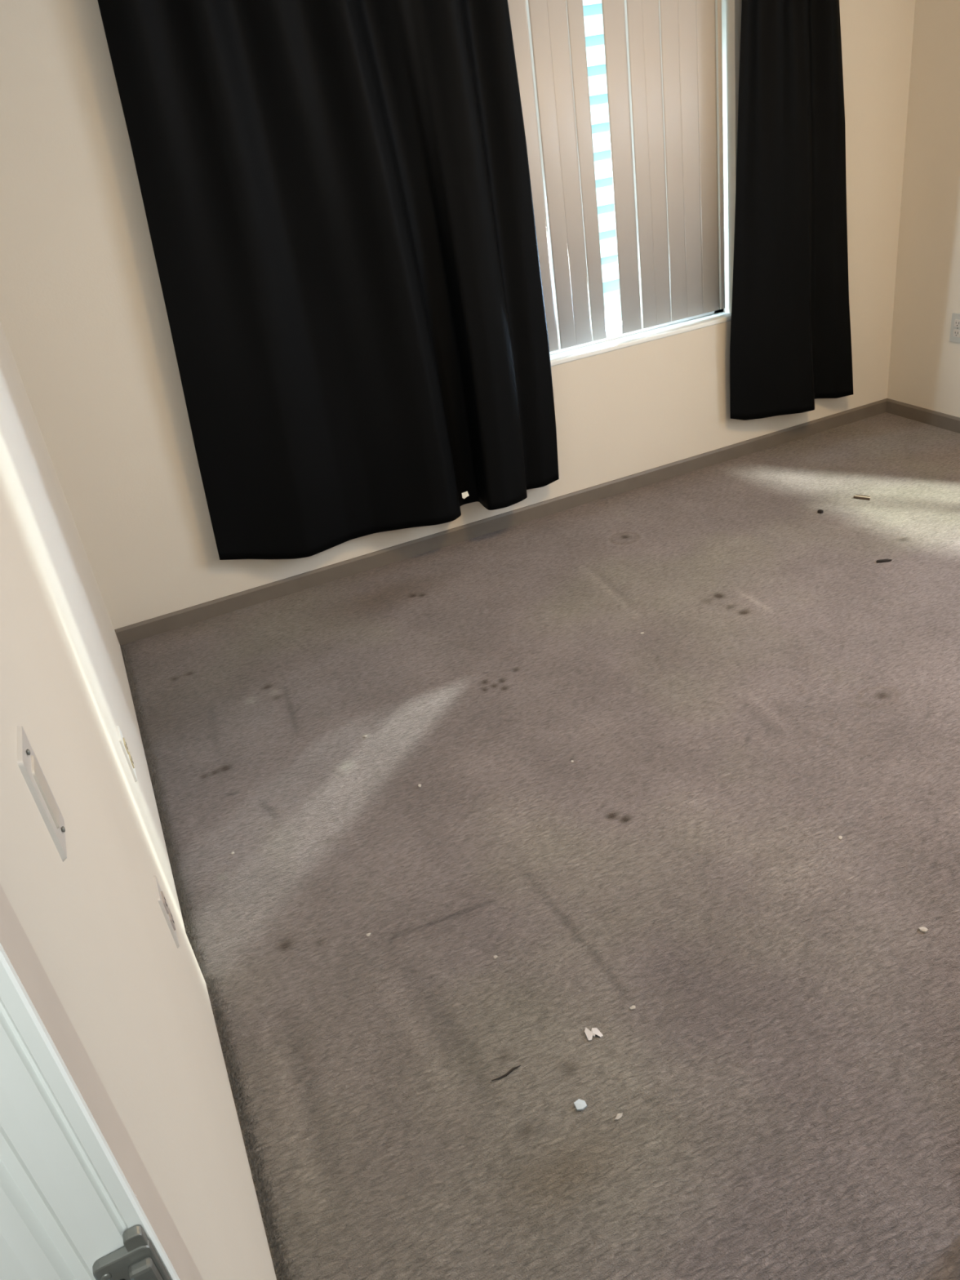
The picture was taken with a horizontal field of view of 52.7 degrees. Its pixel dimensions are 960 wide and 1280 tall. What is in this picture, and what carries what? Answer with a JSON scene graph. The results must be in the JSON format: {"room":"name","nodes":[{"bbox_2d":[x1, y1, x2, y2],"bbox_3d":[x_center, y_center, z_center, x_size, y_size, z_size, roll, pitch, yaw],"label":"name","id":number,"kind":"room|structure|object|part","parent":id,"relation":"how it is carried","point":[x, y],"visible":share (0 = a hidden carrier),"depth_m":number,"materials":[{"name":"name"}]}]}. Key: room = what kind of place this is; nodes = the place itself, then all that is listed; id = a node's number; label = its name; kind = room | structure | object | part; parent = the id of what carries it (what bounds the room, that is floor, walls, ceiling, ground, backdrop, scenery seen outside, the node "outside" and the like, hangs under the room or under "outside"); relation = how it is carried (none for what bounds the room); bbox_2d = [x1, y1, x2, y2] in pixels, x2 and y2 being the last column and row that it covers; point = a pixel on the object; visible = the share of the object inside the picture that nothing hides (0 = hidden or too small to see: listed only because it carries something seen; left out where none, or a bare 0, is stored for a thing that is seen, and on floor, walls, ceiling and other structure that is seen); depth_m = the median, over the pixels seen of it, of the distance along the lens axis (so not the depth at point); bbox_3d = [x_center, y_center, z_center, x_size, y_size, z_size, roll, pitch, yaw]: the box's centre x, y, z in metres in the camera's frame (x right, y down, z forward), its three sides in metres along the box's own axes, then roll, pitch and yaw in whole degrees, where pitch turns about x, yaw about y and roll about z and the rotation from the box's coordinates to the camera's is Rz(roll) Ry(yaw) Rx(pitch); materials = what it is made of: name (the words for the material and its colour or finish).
{"room":"empty bedroom","nodes":[
{"label":"empty bedroom","id":0,"kind":"room"},
{"bbox_2d":[0,321,276,1279],"bbox_3d":[-0.954,-0.485,1.710,0.140,2.460,2.923,-19,31,-17],"label":"wall","id":1,"kind":"structure","parent":0,"point":[138,1004],"depth_m":1.19,"materials":[{"name":"paint"}]},
{"bbox_2d":[16,725,66,862],"bbox_3d":[-0.399,0.140,0.886,0.007,0.115,0.070,-19,31,-17],"label":"light switch","id":2,"kind":"object","parent":1,"relation":"attached to","point":[28,765],"visible":1,"depth_m":0.87,"materials":[{"name":"grey plastic"}]},
{"bbox_2d":[115,725,137,782],"bbox_3d":[-0.776,0.250,2.135,0.008,0.115,0.070,-19,31,-17],"label":"wall outlet","id":3,"kind":"object","parent":1,"relation":"attached to","point":[121,738],"visible":1,"depth_m":2.12,"materials":[{"name":"white plastic"}]},
{"bbox_2d":[122,737,128,754],"bbox_3d":[-0.777,0.232,2.126,0.003,0.029,0.034,-19,31,-17],"label":"socket","id":4,"kind":"object","parent":3,"relation":"attached to","point":[124,743],"depth_m":2.11,"materials":[{"name":"white plastic"}]},
{"bbox_2d":[128,751,134,768],"bbox_3d":[-0.772,0.266,2.145,0.003,0.029,0.034,-19,31,-17],"label":"socket","id":5,"kind":"object","parent":3,"relation":"attached to","point":[130,757],"depth_m":2.13,"materials":[{"name":"white plastic"}]},
{"bbox_2d":[152,875,179,948],"bbox_3d":[-0.533,0.463,1.652,0.007,0.115,0.070,-19,31,-17],"label":"wall outlet","id":6,"kind":"object","parent":1,"relation":"attached to","point":[166,910],"visible":1,"depth_m":1.63,"materials":[{"name":"grey plastic"}]},
{"bbox_2d":[160,891,168,914],"bbox_3d":[-0.534,0.445,1.643,0.003,0.029,0.034,-19,31,-17],"label":"socket","id":7,"kind":"object","parent":6,"relation":"attached to","point":[164,903],"depth_m":1.63,"materials":[{"name":"white plastic"}]},
{"bbox_2d":[168,907,175,930],"bbox_3d":[-0.529,0.479,1.662,0.003,0.029,0.034,-19,31,-17],"label":"socket","id":8,"kind":"object","parent":6,"relation":"attached to","point":[170,916],"depth_m":1.65,"materials":[{"name":"white plastic"}]},
{"bbox_2d":[0,0,915,629],"bbox_3d":[0.093,-1.583,3.350,3.413,2.460,0.150,-19,31,-17],"label":"wall","id":9,"kind":"structure","parent":0,"point":[84,321],"depth_m":3.21,"materials":[{"name":"paint"}]},
{"bbox_2d":[114,398,888,645],"bbox_3d":[0.286,-0.532,3.864,3.413,0.062,0.011,-19,31,-17],"label":"baseboard","id":10,"kind":"structure","parent":9,"relation":"attached to","point":[205,611],"depth_m":3.77,"materials":[{"name":"plastic"}]},
{"bbox_2d":[507,0,724,351],"bbox_3d":[0.079,-1.664,3.270,1.795,1.418,0.045,-19,31,-17],"label":"vertical blind","id":11,"kind":"object","parent":9,"relation":"attached to","point":[664,58],"visible":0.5,"depth_m":3.46,"materials":[{"name":"grey plastic"}]},
{"bbox_2d":[549,308,731,366],"bbox_3d":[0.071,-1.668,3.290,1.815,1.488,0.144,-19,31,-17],"label":"window sill","id":12,"kind":"structure","parent":9,"relation":"in","point":[615,340],"depth_m":3.76,"materials":[{"name":"white paint"}]},
{"bbox_3d":[0.021,-2.389,2.757,2.744,0.080,0.117,-19,31,-17],"label":"curtain rod","id":13,"kind":"object","parent":9,"relation":"attached to","visible":0},
{"bbox_2d":[97,0,559,559],"bbox_3d":[-0.413,-1.288,3.044,1.326,2.050,0.138,-19,31,-17],"label":"curtain","id":14,"kind":"object","parent":13,"relation":"hanging from","point":[336,194],"visible":1,"depth_m":3.08,"materials":[{"name":"black fabric"}]},
{"bbox_2d":[729,0,853,420],"bbox_3d":[1.186,-1.842,3.575,0.615,2.050,0.086,-20,31,-19],"label":"curtain","id":15,"kind":"object","parent":13,"relation":"hanging from","point":[790,345],"visible":1,"depth_m":3.69,"materials":[{"name":"black fabric"}]},
{"bbox_2d":[120,412,959,1279],"bbox_3d":[0.875,0.095,2.660,3.466,0.006,3.001,-19,31,-17],"label":"floor","id":16,"kind":"structure","parent":0,"point":[783,1075],"depth_m":2.11,"materials":[{"name":"carpet"}]},
{"bbox_2d":[120,645,299,1279],"bbox_3d":[-0.723,0.526,2.334,0.060,0.013,2.512,-19,31,-17],"label":"baseboard","id":17,"kind":"object","parent":16,"relation":"on","point":[237,1093],"visible":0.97,"depth_m":1.91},
{"bbox_2d":[491,1065,520,1080],"bbox_3d":[0.047,0.764,1.707,0.058,0.004,0.007,-21,32,-21],"label":"strand","id":18,"kind":"object","parent":16,"relation":"on","point":[514,1068],"visible":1,"depth_m":1.71,"materials":[{"name":"black"}]},
{"bbox_2d":[573,1098,586,1110],"bbox_3d":[0.170,0.784,1.637,0.019,0.004,0.020,-19,31,-17],"label":"paper scrap","id":19,"kind":"object","parent":16,"relation":"on","point":[580,1104],"visible":1,"depth_m":1.63,"materials":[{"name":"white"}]},
{"bbox_2d":[584,1026,603,1040],"bbox_3d":[0.204,0.712,1.755,0.028,0.004,0.031,-19,31,-17],"label":"paper scrap","id":20,"kind":"object","parent":16,"relation":"on","point":[594,1032],"visible":1,"depth_m":1.75,"materials":[{"name":"white paper"}]},
{"bbox_2d":[614,1112,622,1119],"bbox_3d":[0.231,0.791,1.609,0.008,0.003,0.016,11,35,31],"label":"paper scrap","id":21,"kind":"object","parent":16,"relation":"on","point":[619,1116],"visible":1,"depth_m":1.61,"materials":[{"name":"grey paper"}]},
{"bbox_2d":[817,509,823,513],"bbox_3d":[1.242,-0.469,3.536,0.018,0.012,0.020,-19,31,-17],"label":"crumb","id":22,"kind":"object","parent":16,"relation":"on","point":[820,511],"visible":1,"depth_m":3.53,"materials":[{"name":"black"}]},
{"bbox_2d":[853,494,870,500],"bbox_3d":[1.420,-0.530,3.597,0.060,0.008,0.020,15,37,36],"label":"clip","id":23,"kind":"object","parent":16,"relation":"on","point":[856,496],"visible":1,"depth_m":3.59,"materials":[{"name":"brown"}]},
{"bbox_2d":[875,559,891,563],"bbox_3d":[1.313,-0.258,3.149,0.048,0.008,0.014,-6,29,5],"label":"crumb","id":24,"kind":"object","parent":16,"relation":"on","point":[879,560],"visible":1,"depth_m":3.15,"materials":[{"name":"black"}]},
{"bbox_2d":[918,927,928,933],"bbox_3d":[0.848,0.554,1.853,0.012,0.005,0.014,-19,31,-17],"label":"lint speck","id":25,"kind":"object","parent":16,"relation":"on","point":[925,930],"visible":1,"depth_m":1.85,"materials":[{"name":"grey"}]},
{"bbox_2d":[887,0,959,417],"bbox_3d":[2.264,-1.548,2.687,0.120,2.460,3.023,-19,31,-17],"label":"wall","id":26,"kind":"structure","parent":0,"point":[924,368],"depth_m":3.85,"materials":[{"name":"paint"}]},
{"bbox_2d":[886,398,959,433],"bbox_3d":[2.380,-0.495,3.219,0.011,0.062,2.752,-19,31,-17],"label":"baseboard","id":27,"kind":"structure","parent":26,"relation":"attached to","point":[951,423],"depth_m":4.17,"materials":[{"name":"plastic"}]},
{"bbox_2d":[949,312,959,342],"bbox_3d":[1.914,-1.250,3.882,0.008,0.115,0.070,-19,31,-17],"label":"wall outlet","id":28,"kind":"object","parent":26,"relation":"attached to","point":[955,323],"visible":1,"depth_m":3.89,"materials":[{"name":"grey plastic"}]},
{"bbox_2d":[952,328,959,337],"bbox_3d":[1.915,-1.232,3.891,0.003,0.029,0.034,-19,31,-17],"label":"socket","id":29,"kind":"object","parent":28,"relation":"attached to","point":[956,332],"depth_m":3.89,"materials":[{"name":"white plastic"}]},
{"bbox_2d":[954,319,959,327],"bbox_3d":[1.910,-1.266,3.872,0.003,0.029,0.034,-19,31,-17],"label":"socket","id":30,"kind":"object","parent":28,"relation":"attached to","point":[957,322],"depth_m":3.87,"materials":[{"name":"white plastic"}]},
{"bbox_3d":[1.243,-0.427,0.997,3.397,2.460,0.050,-19,31,-17],"label":"wall","id":31,"kind":"structure","parent":0,"visible":0},
{"bbox_2d":[0,884,203,1279],"bbox_3d":[0.132,0.085,0.693,1.112,2.140,0.078,-19,31,-17],"label":"door","id":32,"kind":"structure","parent":31,"relation":"in","point":[79,1201],"depth_m":0.60,"materials":[{"name":"paint"}]},
{"bbox_3d":[-0.233,0.435,0.656,0.038,0.072,0.008,-19,31,-17],"label":"latch plate","id":33,"kind":"part","parent":32,"relation":"part of","materials":[{"name":"metal"}]},
{"label":"outside","id":34,"kind":"structure","parent":0,"visible":0},
{"bbox_3d":[-0.516,-2.900,8.919,18.000,0.100,10.565,-19,31,-17],"label":"ground","id":35,"kind":"structure","parent":34,"visible":0},
{"bbox_2d":[582,0,622,324],"bbox_3d":[0.491,-3.655,5.820,11.500,3.962,0.258,-19,31,-17],"label":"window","id":36,"kind":"structure","parent":35,"relation":"on","point":[593,9],"depth_m":6.14,"materials":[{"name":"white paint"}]}
]}

